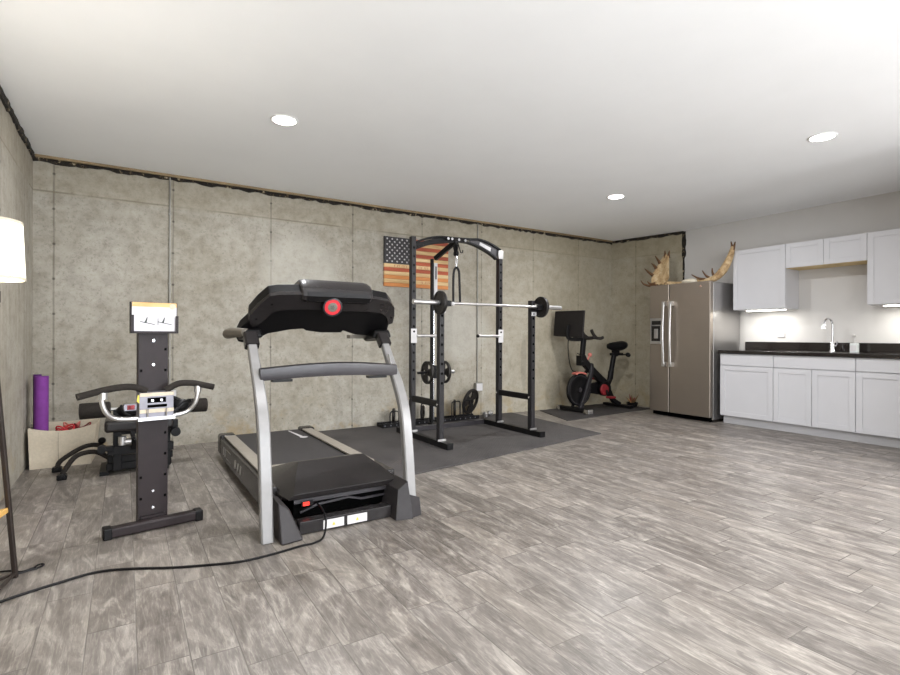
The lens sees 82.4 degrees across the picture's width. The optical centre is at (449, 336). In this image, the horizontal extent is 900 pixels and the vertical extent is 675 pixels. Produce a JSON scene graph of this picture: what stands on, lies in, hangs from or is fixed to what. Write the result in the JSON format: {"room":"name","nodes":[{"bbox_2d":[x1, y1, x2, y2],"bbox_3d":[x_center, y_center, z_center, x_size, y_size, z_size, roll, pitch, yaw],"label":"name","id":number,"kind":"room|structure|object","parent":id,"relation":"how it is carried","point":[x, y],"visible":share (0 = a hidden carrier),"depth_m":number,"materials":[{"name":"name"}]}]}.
{"room":"gym","nodes":[
{"label":"gym","id":0,"kind":"room"},
{"bbox_2d":[0,99,32,501],"bbox_3d":[-1.300,-0.200,0.615,0.200,2.730,8.830,0,0,-32],"label":"wall","id":1,"kind":"structure","parent":0,"point":[16,162],"depth_m":3.75,"materials":[{"name":"concrete"}]},
{"bbox_2d":[0,86,34,159],"bbox_3d":[-1.192,-1.513,0.662,0.022,0.061,8.800,0,0,-32],"label":"trim","id":2,"kind":"structure","parent":1,"relation":"attached to","point":[4,99],"depth_m":3.63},
{"bbox_2d":[32,155,610,452],"bbox_3d":[-0.446,-0.197,6.497,7.930,2.730,0.200,0,0,-32],"label":"wall","id":3,"kind":"structure","parent":0,"point":[101,236],"depth_m":5.36,"materials":[{"name":"concrete"}]},
{"bbox_2d":[168,177,176,396],"bbox_3d":[-2.681,-0.452,4.929,0.110,2.145,0.059,0,0,-32],"label":"conduit","id":4,"kind":"object","parent":3,"relation":"attached to","point":[169,213],"visible":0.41,"depth_m":4.93,"materials":[{"name":"grey metal"}]},
{"bbox_2d":[33,156,611,244],"bbox_3d":[-0.473,-1.507,6.342,7.310,0.050,0.026,0,0,-32],"label":"trim","id":5,"kind":"structure","parent":3,"relation":"attached to","point":[55,162],"depth_m":5.49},
{"bbox_2d":[35,154,612,241],"bbox_3d":[-0.464,-1.536,6.318,7.260,0.034,0.018,0,0,-32],"label":"trim","id":6,"kind":"structure","parent":3,"relation":"attached to","point":[36,155],"depth_m":5.46,"materials":[{"name":"brown wood"}]},
{"bbox_2d":[383,236,447,289],"bbox_3d":[-0.409,-0.897,6.381,0.900,0.596,0.032,0,0,-32],"label":"flag","id":7,"kind":"object","parent":3,"relation":"attached to","point":[396,249],"visible":0.81,"depth_m":6.29,"materials":[{"name":"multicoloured wood"}]},
{"bbox_2d":[474,224,482,390],"bbox_3d":[0.381,-0.391,6.865,0.110,2.245,0.059,0,0,-32],"label":"conduit","id":8,"kind":"object","parent":3,"relation":"attached to","point":[478,386],"visible":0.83,"depth_m":6.87,"materials":[{"name":"grey metal"}]},
{"bbox_2d":[474,383,482,390],"bbox_3d":[0.378,0.677,6.865,0.110,0.109,0.059,0,0,-32],"label":"outlet","id":9,"kind":"object","parent":8,"relation":"attached to","point":[478,386],"depth_m":6.84,"materials":[{"name":"white plastic"}]},
{"bbox_2d":[0,406,899,674],"bbox_3d":[1.909,1.127,2.765,7.930,0.100,9.030,0,0,-32],"label":"floor","id":10,"kind":"structure","parent":0,"point":[651,543],"depth_m":2.36,"materials":[{"name":"grey wood"}]},
{"bbox_2d":[0,216,44,589],"bbox_3d":[-1.890,0.299,2.075,0.353,1.529,0.546,0,0,-32],"label":"floor lamp","id":11,"kind":"object","parent":10,"relation":"on","point":[12,251],"visible":1,"depth_m":2.11,"materials":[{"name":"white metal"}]},
{"bbox_2d":[0,508,7,517],"bbox_3d":[-1.910,0.747,2.028,0.150,0.022,0.345,0,0,-21],"label":"shelf","id":12,"kind":"object","parent":11,"relation":"attached to","point":[4,511],"depth_m":2.18,"materials":[{"name":"brown wood"}]},
{"bbox_2d":[28,418,99,469],"bbox_3d":[-3.236,0.889,4.336,0.460,0.337,0.435,0,0,-32],"label":"storage bin","id":13,"kind":"object","parent":10,"relation":"on","point":[46,448],"visible":0.8,"depth_m":4.16,"materials":[{"name":"beige fabric"}]},
{"bbox_2d":[34,376,48,430],"bbox_3d":[-3.303,0.687,4.156,0.092,0.727,0.096,0,0,-32],"label":"yoga mat","id":14,"kind":"object","parent":13,"relation":"in","point":[41,383],"visible":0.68,"depth_m":4.12,"materials":[{"name":"purple plastic"}]},
{"bbox_3d":[-3.194,0.927,4.377,0.245,0.260,0.350,0,0,-32],"label":"folded towel","id":15,"kind":"object","parent":13,"relation":"in","visible":0},
{"bbox_2d":[55,424,74,430],"bbox_3d":[-3.178,0.767,4.245,0.132,0.075,0.095,0,0,-32],"label":"band","id":16,"kind":"object","parent":15,"relation":"on","point":[73,426],"visible":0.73,"depth_m":4.23,"materials":[{"name":"red rubber"}]},
{"bbox_2d":[63,421,80,429],"bbox_3d":[-3.220,0.764,4.378,0.122,0.075,0.089,0,0,-32],"label":"band","id":17,"kind":"object","parent":15,"relation":"on","point":[64,423],"visible":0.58,"depth_m":4.37,"materials":[{"name":"red rubber"}]},
{"bbox_2d":[74,422,90,428],"bbox_3d":[-3.099,0.765,4.336,0.122,0.075,0.088,0,0,-32],"label":"band","id":18,"kind":"object","parent":15,"relation":"on","point":[75,424],"visible":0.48,"depth_m":4.32,"materials":[{"name":"red rubber"}]},
{"bbox_2d":[52,396,207,480],"bbox_3d":[-2.533,0.762,4.103,1.063,0.599,0.520,0,0,-32],"label":"bench","id":19,"kind":"object","parent":10,"relation":"on","point":[120,455],"visible":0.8,"depth_m":3.92,"materials":[{"name":"plastic"}]},
{"bbox_2d":[75,302,214,540],"bbox_3d":[-1.664,0.438,2.829,0.657,1.252,0.172,0,0,-41],"label":"exercise machine","id":20,"kind":"object","parent":10,"relation":"on","point":[155,404],"visible":1,"depth_m":2.85,"materials":[{"name":"black metal"}]},
{"bbox_2d":[132,302,176,330],"bbox_3d":[-1.641,-0.106,2.856,0.218,0.160,0.016,0,0,-41],"label":"booklet","id":21,"kind":"object","parent":20,"relation":"in","point":[148,316],"visible":1,"depth_m":2.85,"materials":[{"name":"white paper"}]},
{"bbox_2d":[140,317,171,324],"bbox_3d":[-1.632,-0.083,2.855,0.157,0.044,0.002,0,0,-41],"label":"picture","id":22,"kind":"object","parent":21,"relation":"attached to","point":[143,320],"depth_m":2.86},
{"bbox_2d":[0,279,420,602],"bbox_3d":[-1.473,0.363,3.194,2.191,1.410,2.772,0,0,-32],"label":"treadmill","id":23,"kind":"object","parent":10,"relation":"on","point":[303,471],"visible":1,"depth_m":3.07,"materials":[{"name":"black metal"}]},
{"bbox_2d":[301,500,312,506],"bbox_3d":[-0.805,0.941,2.898,0.067,0.028,0.012,0,0,-32],"label":"switch","id":24,"kind":"object","parent":23,"relation":"attached to","point":[304,503],"depth_m":2.89,"materials":[{"name":"red plastic"}]},
{"bbox_2d":[272,454,393,500],"bbox_3d":[-0.771,0.871,3.256,0.713,0.192,0.594,0,0,-32],"label":"hood","id":25,"kind":"object","parent":23,"relation":"attached to","point":[351,477],"depth_m":3.09,"materials":[{"name":"grey plastic"}]},
{"bbox_2d":[347,335,365,337],"bbox_3d":[-0.618,0.003,3.597,0.200,0.026,0.060,0,0,-32],"label":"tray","id":26,"kind":"object","parent":23,"relation":"on","point":[348,336],"depth_m":3.55,"materials":[{"name":"grey plastic"}]},
{"bbox_2d":[319,412,600,477],"bbox_3d":[0.167,1.065,5.456,3.000,0.010,2.160,0,0,-32],"label":"mat","id":27,"kind":"object","parent":10,"relation":"on","point":[471,443],"visible":0.51,"depth_m":5.20,"materials":[{"name":"dark grey rubber"}]},
{"bbox_2d":[377,404,434,427],"bbox_3d":[-0.519,0.930,6.148,0.700,0.255,0.164,0,0,-32],"label":"storage rack","id":28,"kind":"object","parent":27,"relation":"on","point":[388,424],"visible":0.59,"depth_m":6.05,"materials":[{"name":"metal"}]},
{"bbox_2d":[392,408,394,421],"bbox_3d":[-0.664,0.930,6.060,0.030,0.160,0.160,0,0,-2],"label":"weight plate","id":29,"kind":"object","parent":28,"relation":"on","point":[393,409],"visible":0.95,"depth_m":5.99,"materials":[{"name":"metal"}]},
{"bbox_2d":[422,405,424,418],"bbox_3d":[-0.334,0.926,6.268,0.026,0.170,0.170,0,0,9],"label":"weight plate","id":30,"kind":"object","parent":28,"relation":"on","point":[423,406],"visible":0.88,"depth_m":6.29,"materials":[{"name":"metal"}]},
{"bbox_2d":[434,400,478,421],"bbox_3d":[0.073,0.934,6.522,0.620,0.250,0.164,0,0,-32],"label":"storage rack","id":31,"kind":"object","parent":27,"relation":"on","point":[460,416],"visible":0.87,"depth_m":6.50,"materials":[{"name":"metal"}]},
{"bbox_2d":[453,399,455,415],"bbox_3d":[0.057,0.907,6.510,0.028,0.210,0.210,0,0,-2],"label":"weight plate","id":32,"kind":"object","parent":31,"relation":"on","point":[454,403],"visible":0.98,"depth_m":6.43,"materials":[{"name":"metal"}]},
{"bbox_2d":[462,389,478,413],"bbox_3d":[0.267,0.847,6.684,0.112,0.332,0.336,0,0,36],"label":"weight plate","id":33,"kind":"object","parent":31,"relation":"on","point":[475,396],"visible":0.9,"depth_m":6.67,"materials":[{"name":"metal"}]},
{"bbox_2d":[396,236,544,449],"bbox_3d":[0.176,-0.027,5.588,1.240,2.173,1.183,0,0,-32],"label":"power rack","id":34,"kind":"object","parent":27,"relation":"on","point":[487,247],"visible":0.87,"depth_m":5.55,"materials":[{"name":"black metal"}]},
{"bbox_2d":[421,361,433,383],"bbox_3d":[-0.258,0.416,5.883,0.032,0.264,0.264,0,0,-32],"label":"weight plate","id":35,"kind":"object","parent":34,"relation":"attached to","point":[430,372],"visible":1,"depth_m":5.87,"materials":[{"name":"metal"}]},
{"bbox_2d":[444,361,450,382],"bbox_3d":[-0.066,0.417,6.005,0.032,0.264,0.264,0,0,-32],"label":"weight plate","id":36,"kind":"object","parent":34,"relation":"attached to","point":[447,371],"visible":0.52,"depth_m":5.93,"materials":[{"name":"metal"}]},
{"bbox_2d":[452,256,460,301],"bbox_3d":[0.074,-0.614,5.630,0.130,0.540,0.032,0,0,-32],"label":"strap","id":37,"kind":"object","parent":34,"relation":"hanging from","point":[456,266],"visible":0.9,"depth_m":5.62,"materials":[{"name":"black fabric"}]},
{"bbox_2d":[412,299,561,309],"bbox_3d":[0.440,-0.312,5.158,1.835,0.063,0.063,0,0,-32],"label":"barbell","id":38,"kind":"object","parent":34,"relation":"on","point":[414,301],"visible":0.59,"depth_m":5.06,"materials":[{"name":"silver metal"}]},
{"bbox_2d":[433,291,447,314],"bbox_3d":[-0.093,-0.314,4.821,0.032,0.224,0.224,0,0,-32],"label":"weight plate","id":39,"kind":"object","parent":38,"relation":"attached to","point":[440,309],"visible":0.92,"depth_m":4.79,"materials":[{"name":"metal"}]},
{"bbox_2d":[535,297,548,317],"bbox_3d":[0.973,-0.311,5.495,0.032,0.224,0.224,0,0,-32],"label":"weight plate","id":40,"kind":"object","parent":38,"relation":"attached to","point":[543,301],"visible":0.77,"depth_m":5.46,"materials":[{"name":"metal"}]},
{"bbox_2d":[531,304,542,315],"bbox_3d":[0.927,-0.283,5.477,0.072,0.128,0.109,0,0,-32],"label":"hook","id":41,"kind":"object","parent":34,"relation":"on","point":[539,307],"depth_m":5.48,"materials":[{"name":"black metal"}]},
{"bbox_2d":[482,410,492,417],"bbox_3d":[0.495,1.020,6.752,0.076,0.078,0.206,0,0,29],"label":"dumbbell","id":42,"kind":"object","parent":27,"relation":"on","point":[490,412],"visible":1,"depth_m":6.71,"materials":[{"name":"silver metal"}]},
{"bbox_2d":[540,403,649,420],"bbox_3d":[2.035,1.072,7.394,1.869,0.008,0.920,0,0,-32],"label":"mat","id":43,"kind":"object","parent":10,"relation":"on","point":[598,409],"visible":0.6,"depth_m":7.28,"materials":[{"name":"rubber"}]},
{"bbox_2d":[553,310,632,413],"bbox_3d":[2.114,0.353,7.508,1.189,1.430,0.620,0,0,-32],"label":"exercise bike","id":44,"kind":"object","parent":43,"relation":"on","point":[568,324],"visible":1,"depth_m":7.31,"materials":[{"name":"black metal"}]},
{"bbox_2d":[626,394,638,406],"bbox_3d":[2.756,0.974,7.779,0.170,0.192,0.170,0,0,-41],"label":"dried arrangement","id":45,"kind":"object","parent":43,"relation":"on","point":[631,400],"visible":0.98,"depth_m":7.75,"materials":[{"name":"brown plant"}]},
{"bbox_2d":[650,281,739,421],"bbox_3d":[3.258,0.194,6.923,0.761,1.775,0.870,0,0,-32],"label":"refrigerator","id":46,"kind":"object","parent":10,"relation":"on","point":[691,321],"visible":1,"depth_m":6.66,"materials":[{"name":"metal"}]},
{"bbox_2d":[641,242,735,286],"bbox_3d":[3.221,-0.956,6.984,0.215,0.527,1.267,0,0,-38],"label":"antler mount","id":47,"kind":"object","parent":46,"relation":"on","point":[660,276],"visible":0.92,"depth_m":7.18,"materials":[{"name":"beige"}]},
{"bbox_2d":[720,353,776,429],"bbox_3d":[3.778,0.649,6.295,0.600,0.868,0.618,0,0,-32],"label":"base cabinet","id":48,"kind":"object","parent":10,"relation":"on","point":[746,380],"visible":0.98,"depth_m":6.13,"materials":[{"name":"white paint"}]},
{"bbox_2d":[773,355,858,441],"bbox_3d":[4.154,0.650,5.701,0.600,0.868,0.783,0,0,-32],"label":"base cabinet","id":49,"kind":"object","parent":10,"relation":"on","point":[813,395],"visible":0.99,"depth_m":5.51,"materials":[{"name":"white paint"}]},
{"bbox_2d":[856,358,899,447],"bbox_3d":[4.568,0.652,5.046,0.600,0.868,0.763,0,0,-32],"label":"base cabinet","id":50,"kind":"object","parent":10,"relation":"on","point":[877,379],"visible":0.99,"depth_m":5.06,"materials":[{"name":"white paint"}]},
{"bbox_2d":[717,342,899,358],"bbox_3d":[4.180,0.144,5.639,0.624,0.143,2.205,0,0,-32],"label":"countertop","id":51,"kind":"structure","parent":50,"relation":"on","point":[866,350],"depth_m":5.80,"materials":[{"name":"brown stone"}]},
{"bbox_2d":[821,318,837,351],"bbox_3d":[4.234,-0.016,5.757,0.190,0.384,0.094,0,0,-2],"label":"sink faucet","id":52,"kind":"object","parent":51,"relation":"on","point":[832,344],"visible":1,"depth_m":5.76,"materials":[{"name":"silver metal"}]},
{"bbox_2d":[850,334,858,351],"bbox_3d":[4.388,0.078,5.581,0.073,0.196,0.072,0,0,-32],"label":"soap bottle","id":53,"kind":"object","parent":51,"relation":"on","point":[854,347],"visible":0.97,"depth_m":5.57,"materials":[{"name":"white plastic"}]},
{"bbox_2d":[0,0,899,240],"bbox_3d":[2.075,-1.543,2.719,7.715,0.020,8.785,0,0,-32],"label":"ceiling","id":54,"kind":"structure","parent":0,"point":[531,114],"depth_m":3.33,"materials":[{"name":"paint"}]},
{"bbox_2d":[270,114,298,125],"bbox_3d":[-1.184,-1.541,3.673,0.196,0.007,0.196,0,0,-32],"label":"recessed light","id":55,"kind":"object","parent":54,"relation":"in","point":[280,119],"visible":1,"depth_m":3.66,"materials":[{"name":"white plastic"}]},
{"bbox_2d":[273,116,295,124],"bbox_3d":[-1.184,-1.541,3.673,0.158,0.006,0.158,0,0,-32],"label":"diffuser","id":56,"kind":"object","parent":55,"relation":"attached to","point":[280,120],"depth_m":3.66,"materials":[{"name":"white plastic"}]},
{"bbox_2d":[607,194,624,198],"bbox_3d":[1.820,-1.530,5.644,0.196,0.007,0.196,0,0,-32],"label":"recessed light","id":57,"kind":"object","parent":54,"relation":"in","point":[614,196],"visible":1,"depth_m":5.62,"materials":[{"name":"white plastic"}]},
{"bbox_2d":[608,195,622,198],"bbox_3d":[1.820,-1.530,5.644,0.158,0.006,0.158,0,0,-32],"label":"diffuser","id":58,"kind":"object","parent":57,"relation":"attached to","point":[610,196],"depth_m":5.63,"materials":[{"name":"white plastic"}]},
{"bbox_2d":[807,132,837,141],"bbox_3d":[2.858,-1.526,3.945,0.196,0.007,0.196,0,0,-32],"label":"recessed light","id":59,"kind":"object","parent":54,"relation":"in","point":[824,136],"visible":1,"depth_m":3.93,"materials":[{"name":"white plastic"}]},
{"bbox_2d":[810,133,834,140],"bbox_3d":[2.858,-1.526,3.945,0.158,0.006,0.158,0,0,-32],"label":"diffuser","id":60,"kind":"object","parent":59,"relation":"attached to","point":[821,136],"depth_m":3.93,"materials":[{"name":"white plastic"}]},
{"bbox_2d":[611,234,682,406],"bbox_3d":[3.030,-0.184,8.026,0.420,2.730,1.330,0,0,-32],"label":"wall","id":61,"kind":"structure","parent":0,"point":[630,299],"depth_m":8.01,"materials":[{"name":"concrete"}]},
{"bbox_2d":[612,231,683,242],"bbox_3d":[3.002,-1.503,7.869,0.024,0.052,1.123,0,0,-43],"label":"trim","id":62,"kind":"structure","parent":61,"relation":"attached to","point":[679,232],"depth_m":7.84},
{"bbox_2d":[682,231,685,279],"bbox_3d":[3.397,-1.150,7.462,0.012,0.736,0.065,0,0,-32],"label":"trim","id":63,"kind":"structure","parent":61,"relation":"attached to","point":[684,232],"depth_m":7.46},
{"bbox_2d":[684,191,899,350],"bbox_3d":[5.536,-0.166,4.269,0.200,2.710,7.699,0,0,-32],"label":"wall","id":64,"kind":"structure","parent":0,"point":[839,294],"depth_m":6.04,"materials":[{"name":"beige paint"}]},
{"bbox_2d":[733,244,798,310],"bbox_3d":[3.900,-0.704,6.362,0.330,0.755,0.606,0,0,-32],"label":"upper cabinet","id":65,"kind":"object","parent":64,"relation":"attached to","point":[761,279],"visible":1,"depth_m":6.22,"materials":[{"name":"white paint"}]},
{"bbox_2d":[745,309,785,311],"bbox_3d":[3.860,-0.318,6.285,0.050,0.018,0.460,0,0,-32],"label":"light","id":66,"kind":"object","parent":65,"relation":"attached to","point":[763,309],"visible":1,"depth_m":6.25,"materials":[{"name":"white plastic"}]},
{"bbox_2d":[777,328,784,336],"bbox_3d":[4.090,-0.046,6.352,0.016,0.114,0.086,0,0,-32],"label":"wall switch","id":67,"kind":"object","parent":64,"relation":"attached to","point":[780,331],"visible":1,"depth_m":6.35,"materials":[{"name":"white plastic"}]},
{"bbox_2d":[745,342,899,352],"bbox_3d":[4.441,0.125,5.790,0.021,0.102,2.180,0,0,-32],"label":"backsplash","id":68,"kind":"structure","parent":64,"relation":"attached to","point":[789,346],"depth_m":6.00,"materials":[{"name":"brown stone"}]},
{"bbox_2d":[785,233,866,270],"bbox_3d":[4.273,-0.935,5.773,0.330,0.290,0.781,0,0,-32],"label":"upper cabinet","id":69,"kind":"object","parent":64,"relation":"attached to","point":[849,250],"visible":0.99,"depth_m":5.66,"materials":[{"name":"white paint"}]},
{"bbox_2d":[867,228,899,305],"bbox_3d":[4.686,-0.701,5.118,0.330,0.755,0.763,0,0,-32],"label":"upper cabinet","id":70,"kind":"object","parent":64,"relation":"attached to","point":[883,247],"visible":1,"depth_m":5.24,"materials":[{"name":"white paint"}]},
{"bbox_2d":[882,304,899,306],"bbox_3d":[4.635,-0.315,5.059,0.050,0.018,0.600,0,0,-32],"label":"light","id":71,"kind":"object","parent":70,"relation":"attached to","point":[888,304],"visible":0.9,"depth_m":5.23,"materials":[{"name":"white plastic"}]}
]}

